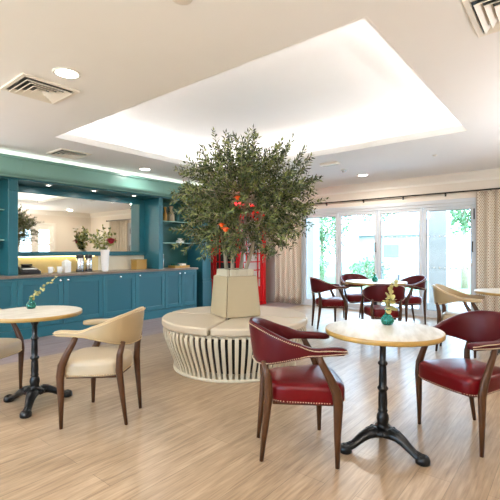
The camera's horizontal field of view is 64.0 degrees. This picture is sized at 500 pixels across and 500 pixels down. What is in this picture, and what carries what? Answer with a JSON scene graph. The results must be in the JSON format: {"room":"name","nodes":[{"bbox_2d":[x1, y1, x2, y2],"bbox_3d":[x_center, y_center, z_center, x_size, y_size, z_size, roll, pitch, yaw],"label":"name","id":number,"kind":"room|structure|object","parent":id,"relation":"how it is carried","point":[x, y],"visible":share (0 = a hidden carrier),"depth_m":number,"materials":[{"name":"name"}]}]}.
{"room":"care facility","nodes":[
{"label":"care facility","id":0,"kind":"room"},
{"bbox_2d":[0,301,499,499],"bbox_3d":[-0.380,1.380,4.084,8.150,0.100,10.850,0,0,39],"label":"floor","id":1,"kind":"structure","parent":0,"point":[189,439],"depth_m":2.85,"materials":[{"name":"brown wood"}]},
{"bbox_2d":[0,279,16,337],"bbox_3d":[-4.074,0.875,5.481,0.609,0.910,1.424,0,0,39],"label":"base cabinet","id":2,"kind":"object","parent":1,"relation":"on","point":[8,287],"visible":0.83,"depth_m":5.77,"materials":[{"name":"teal paint"}]},
{"bbox_2d":[0,267,197,278],"bbox_3d":[-2.950,0.399,6.889,0.620,0.038,5.050,0,0,39],"label":"countertop","id":3,"kind":"structure","parent":2,"relation":"on","point":[95,272],"depth_m":6.82,"materials":[{"name":"wood"}]},
{"bbox_2d":[18,264,40,274],"bbox_3d":[-3.496,0.301,6.314,0.255,0.158,0.289,0,0,44],"label":"machine","id":4,"kind":"object","parent":3,"relation":"on","point":[23,269],"visible":0.94,"depth_m":6.26,"materials":[{"name":"black plastic"}]},
{"bbox_2d":[21,268,36,269],"bbox_3d":[-3.462,0.298,6.276,0.068,0.024,0.212,0,0,44],"label":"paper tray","id":5,"kind":"object","parent":4,"relation":"on","point":[21,268],"depth_m":6.24,"materials":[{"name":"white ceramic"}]},
{"bbox_2d":[48,267,54,272],"bbox_3d":[-3.232,0.328,6.504,0.104,0.105,0.084,0,0,-24],"label":"cup","id":6,"kind":"object","parent":3,"relation":"on","point":[50,269],"visible":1,"depth_m":6.47,"materials":[{"name":"white ceramic"}]},
{"bbox_2d":[57,267,63,272],"bbox_3d":[-3.140,0.328,6.617,0.104,0.105,0.084,0,0,-24],"label":"cup","id":7,"kind":"object","parent":3,"relation":"on","point":[59,269],"visible":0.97,"depth_m":6.58,"materials":[{"name":"white ceramic"}]},
{"bbox_2d":[62,259,70,272],"bbox_3d":[-3.103,0.263,6.764,0.126,0.234,0.126,0,0,39],"label":"canister","id":8,"kind":"object","parent":3,"relation":"on","point":[66,264],"visible":0.94,"depth_m":6.72,"materials":[{"name":"white ceramic"}]},
{"bbox_2d":[76,254,83,271],"bbox_3d":[-2.961,0.229,6.975,0.134,0.302,0.178,0,0,13],"label":"flask","id":9,"kind":"object","parent":3,"relation":"on","point":[79,258],"visible":0.98,"depth_m":6.92,"materials":[{"name":"silver metal"}]},
{"bbox_2d":[84,254,92,270],"bbox_3d":[-2.887,0.229,7.160,0.134,0.302,0.178,0,0,13],"label":"flask","id":10,"kind":"object","parent":3,"relation":"on","point":[88,257],"visible":0.98,"depth_m":7.10,"materials":[{"name":"silver metal"}]},
{"bbox_2d":[100,250,109,270],"bbox_3d":[-2.589,0.188,7.142,0.156,0.385,0.156,0,0,39],"label":"flower vase","id":11,"kind":"object","parent":3,"relation":"on","point":[104,253],"visible":0.94,"depth_m":7.09,"materials":[{"name":"white ceramic"}]},
{"bbox_2d":[79,224,117,249],"bbox_3d":[-2.670,-0.083,7.130,0.717,0.766,0.337,0,0,13],"label":"flower bouquet","id":12,"kind":"object","parent":11,"relation":"in","point":[107,238],"visible":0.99,"depth_m":7.11,"materials":[{"name":"green plant"}]},
{"bbox_2d":[131,259,146,269],"bbox_3d":[-2.203,0.282,7.932,0.190,0.195,0.250,0,0,37],"label":"storage box","id":13,"kind":"object","parent":3,"relation":"on","point":[136,264],"visible":0.93,"depth_m":7.85,"materials":[{"name":"brown"}]},
{"bbox_2d":[168,265,189,267],"bbox_3d":[-1.527,0.355,8.602,0.240,0.050,0.400,0,0,39],"label":"serving tray","id":14,"kind":"object","parent":3,"relation":"on","point":[169,266],"visible":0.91,"depth_m":8.52,"materials":[{"name":"brown"}]},
{"bbox_2d":[0,308,24,388],"bbox_3d":[-2.464,0.899,3.613,0.631,0.864,0.599,0,0,10],"label":"dining chair","id":15,"kind":"object","parent":1,"relation":"on","point":[8,346],"visible":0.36,"depth_m":3.73,"materials":[{"name":"beige leather"}]},
{"bbox_2d":[0,305,81,418],"bbox_3d":[-1.857,0.930,3.450,0.760,0.800,0.760,0,0,45],"label":"round table","id":16,"kind":"object","parent":1,"relation":"on","point":[36,315],"visible":0.99,"depth_m":3.42,"materials":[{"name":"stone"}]},
{"bbox_2d":[26,297,36,308],"bbox_3d":[-1.980,0.477,3.620,0.086,0.107,0.086,0,0,39],"label":"bud vase","id":17,"kind":"object","parent":16,"relation":"on","point":[31,304],"visible":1,"depth_m":3.60,"materials":[{"name":"green glass"}]},
{"bbox_2d":[30,276,57,299],"bbox_3d":[-1.872,0.374,3.619,0.251,0.287,0.055,0,0,2],"label":"flower sprig","id":18,"kind":"object","parent":17,"relation":"in","point":[43,289],"visible":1,"depth_m":3.62,"materials":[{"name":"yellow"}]},
{"bbox_2d":[17,274,102,339],"bbox_3d":[-3.189,0.875,6.566,0.609,0.910,1.372,0,0,39],"label":"base cabinet","id":19,"kind":"object","parent":1,"relation":"on","point":[85,292],"visible":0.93,"depth_m":6.41,"materials":[{"name":"teal paint"}]},
{"bbox_2d":[52,307,145,428],"bbox_3d":[-1.163,0.899,3.224,0.631,0.864,0.599,0,0,4],"label":"dining chair","id":20,"kind":"object","parent":1,"relation":"on","point":[93,362],"visible":1,"depth_m":3.02,"materials":[{"name":"beige leather"}]},
{"bbox_2d":[0,153,214,306],"bbox_3d":[-2.762,-0.015,7.059,0.693,2.690,5.610,0,0,39],"label":"wall","id":21,"kind":"structure","parent":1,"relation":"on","point":[17,173],"depth_m":7.13,"materials":[{"name":"teal paint"}]},
{"bbox_2d":[28,256,69,256],"bbox_3d":[-3.286,0.110,6.873,0.020,0.008,1.300,0,0,39],"label":"strip light","id":22,"kind":"object","parent":21,"relation":"attached to","point":[28,256],"visible":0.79,"depth_m":6.74,"materials":[{"name":"white plastic"}]},
{"bbox_2d":[18,256,97,272],"bbox_3d":[-3.343,0.242,6.875,0.022,0.275,1.570,0,0,39],"label":"backsplash","id":23,"kind":"structure","parent":21,"relation":"attached to","point":[41,263],"depth_m":6.80,"materials":[{"name":"yellow tile"}]},
{"bbox_2d":[18,192,145,256],"bbox_3d":[-3.051,-0.448,7.217,0.044,0.964,2.470,0,0,39],"label":"wall mirror","id":24,"kind":"object","parent":21,"relation":"attached to","point":[46,223],"visible":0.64,"depth_m":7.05,"materials":[{"name":"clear mirror"}]},
{"bbox_2d":[98,255,143,269],"bbox_3d":[-2.525,0.242,7.879,0.022,0.275,1.020,0,0,39],"label":"backsplash","id":25,"kind":"structure","parent":21,"relation":"attached to","point":[116,262],"depth_m":7.84,"materials":[{"name":"beige tile"}]},
{"bbox_2d":[163,207,166,220],"bbox_3d":[-1.798,-0.756,8.460,0.100,0.300,0.100,0,0,39],"label":"vase","id":26,"kind":"object","parent":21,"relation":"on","point":[164,213],"visible":0.83,"depth_m":8.43,"materials":[{"name":"brown"}]},
{"bbox_2d":[167,206,174,220],"bbox_3d":[-1.696,-0.771,8.585,0.150,0.330,0.150,0,0,39],"label":"vase","id":27,"kind":"object","parent":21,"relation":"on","point":[171,218],"visible":0.74,"depth_m":8.53,"materials":[{"name":"beige ceramic"}]},
{"bbox_2d":[163,221,188,223],"bbox_3d":[-1.652,-0.597,8.663,0.350,0.018,1.096,0,0,39],"label":"glass shelf","id":28,"kind":"object","parent":21,"relation":"attached to","point":[164,222],"depth_m":8.63,"materials":[{"name":"teal"}]},
{"bbox_2d":[175,210,179,221],"bbox_3d":[-1.581,-0.741,8.726,0.120,0.270,0.120,0,0,39],"label":"vase","id":29,"kind":"object","parent":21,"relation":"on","point":[177,217],"visible":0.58,"depth_m":8.68,"materials":[{"name":"teal glass"}]},
{"bbox_2d":[163,242,195,243],"bbox_3d":[-1.652,-0.147,8.663,0.350,0.018,1.096,0,0,39],"label":"glass shelf","id":30,"kind":"object","parent":21,"relation":"attached to","point":[163,242],"depth_m":8.75,"materials":[{"name":"teal"}]},
{"bbox_2d":[102,273,134,318],"bbox_3d":[-2.546,0.875,7.354,0.609,0.910,0.658,0,0,39],"label":"base cabinet","id":31,"kind":"object","parent":1,"relation":"on","point":[119,288],"visible":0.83,"depth_m":7.16,"materials":[{"name":"teal paint"}]},
{"bbox_2d":[135,271,164,319],"bbox_3d":[-2.119,0.875,7.877,0.609,0.910,0.688,0,0,39],"label":"base cabinet","id":32,"kind":"object","parent":1,"relation":"on","point":[149,286],"visible":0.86,"depth_m":7.72,"materials":[{"name":"teal paint"}]},
{"bbox_2d":[165,269,196,313],"bbox_3d":[-1.630,0.875,8.477,0.609,0.910,0.858,0,0,39],"label":"base cabinet","id":33,"kind":"object","parent":1,"relation":"on","point":[180,285],"visible":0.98,"depth_m":8.28,"materials":[{"name":"teal paint"}]},
{"bbox_2d":[162,268,307,382],"bbox_3d":[-0.175,0.776,4.700,1.684,1.108,1.684,0,0,16],"label":"bench","id":34,"kind":"object","parent":1,"relation":"on","point":[217,347],"visible":0.84,"depth_m":4.22,"materials":[{"name":"beige leather"}]},
{"bbox_2d":[173,306,210,313],"bbox_3d":[-0.470,0.803,5.225,0.832,0.083,0.832,0,0,16],"label":"seat cushion","id":35,"kind":"object","parent":34,"relation":"on","point":[207,309],"depth_m":5.04,"materials":[{"name":"beige leather"}]},
{"bbox_2d":[162,312,227,335],"bbox_3d":[-0.700,0.803,4.405,0.832,0.083,0.832,0,0,16],"label":"seat cushion","id":36,"kind":"object","parent":34,"relation":"on","point":[178,323],"depth_m":4.24,"materials":[{"name":"beige leather"}]},
{"bbox_2d":[210,275,228,317],"bbox_3d":[-0.336,0.526,4.610,0.079,0.463,0.424,0,0,-29],"label":"cushion","id":37,"kind":"object","parent":34,"relation":"on","point":[220,292],"depth_m":4.56,"materials":[{"name":"beige leather"}]},
{"bbox_2d":[227,276,259,318],"bbox_3d":[-0.085,0.526,4.539,0.424,0.463,0.079,0,0,-29],"label":"cushion","id":38,"kind":"object","parent":34,"relation":"on","point":[242,291],"depth_m":4.51,"materials":[{"name":"beige leather"}]},
{"bbox_2d":[168,124,330,269],"bbox_3d":[-0.026,-0.581,4.723,1.890,1.727,1.776,0,0,-12],"label":"tree","id":39,"kind":"object","parent":34,"relation":"on","point":[221,217],"visible":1,"depth_m":4.35,"materials":[{"name":"green plant"}]},
{"bbox_2d":[210,316,305,336],"bbox_3d":[0.120,0.803,4.175,0.832,0.083,0.832,0,0,16],"label":"seat cushion","id":40,"kind":"object","parent":34,"relation":"on","point":[236,326],"depth_m":4.15,"materials":[{"name":"beige leather"}]},
{"bbox_2d":[260,306,307,323],"bbox_3d":[0.350,0.803,4.995,0.832,0.083,0.832,0,0,16],"label":"seat cushion","id":41,"kind":"object","parent":34,"relation":"on","point":[265,311],"depth_m":4.80,"materials":[{"name":"beige leather"}]},
{"bbox_2d":[211,202,265,304],"bbox_3d":[-0.281,0.085,9.803,0.984,2.490,0.980,0,0,39],"label":"booth","id":42,"kind":"object","parent":1,"relation":"on","point":[258,264],"visible":0.2,"depth_m":9.68,"materials":[{"name":"red paint"}]},
{"bbox_2d":[248,317,347,468],"bbox_3d":[0.296,0.899,2.687,0.631,0.864,0.599,0,0,-2],"label":"dining chair","id":43,"kind":"object","parent":1,"relation":"on","point":[318,385],"visible":1,"depth_m":2.48,"materials":[{"name":"red leather"}]},
{"bbox_2d":[309,277,348,328],"bbox_3d":[1.341,0.899,6.897,0.631,0.864,0.599,0,0,-7],"label":"dining chair","id":44,"kind":"object","parent":1,"relation":"on","point":[318,286],"visible":1,"depth_m":6.69,"materials":[{"name":"red leather"}]},
{"bbox_2d":[340,274,370,317],"bbox_3d":[2.022,0.899,7.625,0.599,0.864,0.631,0,0,-6],"label":"dining chair","id":45,"kind":"object","parent":1,"relation":"on","point":[351,297],"visible":0.63,"depth_m":7.67,"materials":[{"name":"red leather"}]},
{"bbox_2d":[345,279,406,304],"bbox_3d":[2.120,0.930,6.750,1.000,0.800,1.000,0,0,11],"label":"round table","id":46,"kind":"object","parent":1,"relation":"on","point":[368,282],"visible":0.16,"depth_m":6.59,"materials":[{"name":"white stone"}]},
{"bbox_2d":[372,274,377,281],"bbox_3d":[2.100,0.469,6.720,0.099,0.123,0.099,0,0,39],"label":"bud vase","id":47,"kind":"object","parent":46,"relation":"on","point":[374,279],"visible":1,"depth_m":6.69,"materials":[{"name":"green glass"}]},
{"bbox_2d":[361,284,405,320],"bbox_3d":[1.932,0.899,5.776,0.599,0.864,0.631,0,0,8],"label":"dining chair","id":48,"kind":"object","parent":1,"relation":"on","point":[376,292],"visible":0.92,"depth_m":5.58,"materials":[{"name":"red leather"}]},
{"bbox_2d":[325,319,445,466],"bbox_3d":[0.893,0.930,2.690,0.760,0.800,0.760,0,0,18],"label":"round table","id":49,"kind":"object","parent":1,"relation":"on","point":[373,332],"visible":0.96,"depth_m":2.61,"materials":[{"name":"beige wood"}]},
{"bbox_2d":[381,308,393,324],"bbox_3d":[0.975,0.474,2.840,0.090,0.112,0.090,0,0,39],"label":"bud vase","id":50,"kind":"object","parent":49,"relation":"on","point":[386,319],"visible":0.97,"depth_m":2.81,"materials":[{"name":"green glass"}]},
{"bbox_2d":[383,278,397,313],"bbox_3d":[0.997,0.358,2.841,0.109,0.320,0.077,0,0,16],"label":"flower sprig","id":51,"kind":"object","parent":50,"relation":"in","point":[390,297],"visible":0.99,"depth_m":2.84,"materials":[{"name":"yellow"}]},
{"bbox_2d":[395,275,426,324],"bbox_3d":[2.875,0.899,7.249,0.631,0.864,0.599,0,0,-13],"label":"dining chair","id":52,"kind":"object","parent":1,"relation":"on","point":[418,282],"visible":0.7,"depth_m":7.09,"materials":[{"name":"red leather"}]},
{"bbox_2d":[415,310,499,457],"bbox_3d":[1.605,0.899,2.899,0.631,0.864,0.599,0,0,-22],"label":"dining chair","id":53,"kind":"object","parent":1,"relation":"on","point":[480,329],"visible":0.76,"depth_m":2.87,"materials":[{"name":"red leather"}]},
{"bbox_2d":[432,284,484,357],"bbox_3d":[2.738,0.899,5.274,0.631,0.864,0.599,0,0,35],"label":"dining chair","id":54,"kind":"object","parent":1,"relation":"on","point":[442,294],"visible":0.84,"depth_m":5.21,"materials":[{"name":"beige leather"}]},
{"bbox_2d":[474,288,499,355],"bbox_3d":[3.360,0.930,5.120,0.860,0.800,0.860,0,0,18],"label":"round table","id":55,"kind":"object","parent":1,"relation":"on","point":[485,291],"visible":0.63,"depth_m":5.11,"materials":[{"name":"beige wood"}]},
{"bbox_2d":[0,0,499,195],"bbox_3d":[-0.380,-1.465,4.084,8.150,0.050,10.850,0,0,39],"label":"ceiling","id":56,"kind":"structure","parent":0,"point":[126,53],"depth_m":3.04,"materials":[{"name":"paint"}]},
{"bbox_2d":[0,72,79,104],"bbox_3d":[-1.878,-1.423,3.583,0.490,0.033,0.490,0,0,39],"label":"ceiling vent","id":57,"kind":"object","parent":56,"relation":"in","point":[24,84],"visible":1,"depth_m":3.55,"materials":[{"name":"white metal"}]},
{"bbox_2d":[52,67,80,78],"bbox_3d":[-1.489,-1.435,3.253,0.214,0.011,0.214,0,0,39],"label":"recessed light","id":58,"kind":"object","parent":56,"relation":"in","point":[63,72],"visible":1,"depth_m":3.24,"materials":[{"name":"white glass"}]},
{"bbox_2d":[47,148,91,158],"bbox_3d":[-2.696,-1.423,5.966,0.460,0.033,0.460,0,0,39],"label":"ceiling vent","id":59,"kind":"object","parent":56,"relation":"in","point":[66,153],"visible":1,"depth_m":5.93,"materials":[{"name":"white metal"}]},
{"bbox_2d":[172,0,191,4],"bbox_3d":[-0.388,-1.433,2.278,0.120,0.013,0.120,0,0,39],"label":"ceiling speaker","id":60,"kind":"object","parent":56,"relation":"attached to","point":[181,2],"visible":1,"depth_m":2.30,"materials":[{"name":"white plastic"}]},
{"bbox_2d":[54,16,468,170],"bbox_3d":[0.064,-1.482,4.968,4.180,0.086,3.060,0,0,39],"label":"trim","id":61,"kind":"structure","parent":56,"relation":"attached to","point":[459,128],"depth_m":5.30,"materials":[{"name":"paint"}]},
{"bbox_2d":[320,161,339,166],"bbox_3d":[1.324,-1.419,6.624,0.320,0.042,0.120,0,0,39],"label":"emergency light","id":62,"kind":"object","parent":56,"relation":"attached to","point":[335,162],"visible":1,"depth_m":6.57,"materials":[{"name":"white plastic"}]},
{"bbox_2d":[462,0,499,37],"bbox_3d":[1.568,-1.423,2.334,0.500,0.033,0.500,0,0,39],"label":"ceiling vent","id":63,"kind":"object","parent":56,"relation":"in","point":[484,15],"visible":1,"depth_m":2.42,"materials":[{"name":"white metal"}]},
{"bbox_2d":[67,19,460,166],"bbox_3d":[0.064,-1.665,4.968,4.660,0.350,3.540,0,0,39],"label":"ceiling","id":64,"kind":"structure","parent":0,"point":[343,86],"depth_m":5.04,"materials":[{"name":"paint"}]},
{"bbox_2d":[249,168,499,317],"bbox_3d":[3.058,-0.270,8.300,8.150,3.400,0.270,0,0,39],"label":"wall","id":65,"kind":"structure","parent":0,"point":[495,183],"depth_m":8.24,"materials":[{"name":"beige paint"}]},
{"bbox_2d":[266,293,294,303],"bbox_3d":[3.043,1.228,8.280,8.150,0.205,0.020,0,0,39],"label":"baseboard","id":66,"kind":"structure","parent":65,"relation":"attached to","point":[269,297],"depth_m":10.32,"materials":[{"name":"beige paint"}]},
{"bbox_2d":[304,214,337,303],"bbox_3d":[1.679,0.230,9.476,0.917,2.131,0.060,0,0,39],"label":"door","id":67,"kind":"structure","parent":65,"relation":"attached to","point":[308,301],"depth_m":9.50,"materials":[{"name":"grey metal"}]},
{"bbox_2d":[338,211,377,308],"bbox_3d":[2.376,0.230,8.867,0.917,2.131,0.123,0,0,39],"label":"door","id":68,"kind":"structure","parent":65,"relation":"attached to","point":[375,213],"depth_m":8.91,"materials":[{"name":"grey"}]},
{"bbox_2d":[270,188,499,207],"bbox_3d":[2.844,-1.074,8.393,6.096,0.088,0.098,0,0,39],"label":"pole","id":69,"kind":"object","parent":65,"relation":"attached to","point":[445,193],"visible":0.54,"depth_m":8.05,"materials":[{"name":"brown metal"}]},
{"bbox_2d":[274,212,300,303],"bbox_3d":[0.933,0.122,9.921,0.774,2.375,0.128,0,0,39],"label":"curtain","id":70,"kind":"object","parent":69,"relation":"hanging from","point":[287,289],"visible":0.66,"depth_m":9.90,"materials":[{"name":"fabric"}]},
{"bbox_2d":[476,190,499,311],"bbox_3d":[4.583,0.122,6.944,1.174,2.375,0.128,0,0,39],"label":"curtain","id":71,"kind":"object","parent":69,"relation":"hanging from","point":[487,202],"visible":0.77,"depth_m":7.17,"materials":[{"name":"fabric"}]},
{"bbox_2d":[378,208,422,314],"bbox_3d":[3.113,0.230,8.307,0.917,2.131,0.060,0,0,39],"label":"door","id":72,"kind":"structure","parent":65,"relation":"attached to","point":[420,210],"depth_m":8.16,"materials":[{"name":"grey metal"}]},
{"bbox_2d":[423,205,474,315],"bbox_3d":[3.810,0.230,7.698,0.917,2.131,0.123,0,0,39],"label":"door","id":73,"kind":"structure","parent":65,"relation":"attached to","point":[472,207],"depth_m":7.70,"materials":[{"name":"grey metal"}]},
{"label":"outside","id":74,"kind":"structure","parent":0,"visible":0},
{"bbox_2d":[319,262,470,293],"bbox_3d":[-1.073,1.540,10.552,75.000,0.180,75.000,0,0,39],"label":"ground","id":75,"kind":"structure","parent":74,"point":[455,274],"depth_m":22.75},
{"bbox_2d":[319,256,332,278],"bbox_3d":[2.552,0.736,16.837,1.722,1.437,1.673,0,0,18],"label":"shrub","id":76,"kind":"object","parent":75,"relation":"on","point":[321,260],"visible":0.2,"depth_m":16.54,"materials":[{"name":"green plant"}]},
{"bbox_2d":[319,216,354,279],"bbox_3d":[3.566,-0.668,19.732,3.117,4.244,3.046,0,0,-1],"label":"tree","id":77,"kind":"object","parent":75,"relation":"on","point":[322,237],"visible":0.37,"depth_m":19.17,"materials":[{"name":"green plant"}]},
{"bbox_2d":[349,255,390,279],"bbox_3d":[5.010,0.871,16.977,1.796,1.347,1.671,0,0,18],"label":"shrub","id":78,"kind":"object","parent":75,"relation":"on","point":[364,264],"visible":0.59,"depth_m":16.93,"materials":[{"name":"green plant"}]},
{"bbox_2d":[357,213,403,225],"bbox_3d":[7.981,-1.266,24.932,3.750,5.436,3.544,0,0,39],"label":"tree","id":79,"kind":"object","parent":75,"relation":"on","point":[385,215],"visible":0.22,"depth_m":24.77,"materials":[{"name":"green plant"}]},
{"bbox_2d":[354,219,428,280],"bbox_3d":[7.453,-0.025,20.374,3.600,2.950,2.800,0,0,31],"label":"garden shed","id":80,"kind":"object","parent":75,"relation":"on","point":[399,251],"visible":0.72,"depth_m":19.34,"materials":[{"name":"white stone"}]},
{"bbox_2d":[315,288,470,311],"bbox_3d":[4.239,1.410,10.737,13.000,0.080,5.000,0,0,39],"label":"patio","id":81,"kind":"structure","parent":75,"relation":"on","point":[456,306],"depth_m":10.44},
{"bbox_2d":[307,218,318,298],"bbox_3d":[1.494,-0.350,11.524,1.030,3.440,0.430,0,0,39],"label":"pillar","id":82,"kind":"structure","parent":81,"relation":"on","point":[313,235],"depth_m":11.16,"materials":[{"name":"grey paint"}]},
{"bbox_2d":[385,272,412,280],"bbox_3d":[4.158,1.002,11.190,0.760,0.735,0.760,0,0,39],"label":"patio table","id":83,"kind":"object","parent":81,"relation":"on","point":[393,273],"visible":0.68,"depth_m":10.98,"materials":[{"name":"white ceramic"}]},
{"bbox_2d":[427,210,451,310],"bbox_3d":[4.354,-0.350,9.192,0.450,3.440,0.430,0,0,39],"label":"pillar","id":84,"kind":"structure","parent":81,"relation":"on","point":[439,221],"depth_m":9.07,"materials":[{"name":"grey paint"}]},
{"bbox_2d":[450,209,470,287],"bbox_3d":[8.193,-0.481,15.236,1.654,3.869,1.669,0,0,-1],"label":"tree","id":85,"kind":"object","parent":75,"relation":"on","point":[463,217],"visible":0.41,"depth_m":15.19,"materials":[{"name":"green plant"}]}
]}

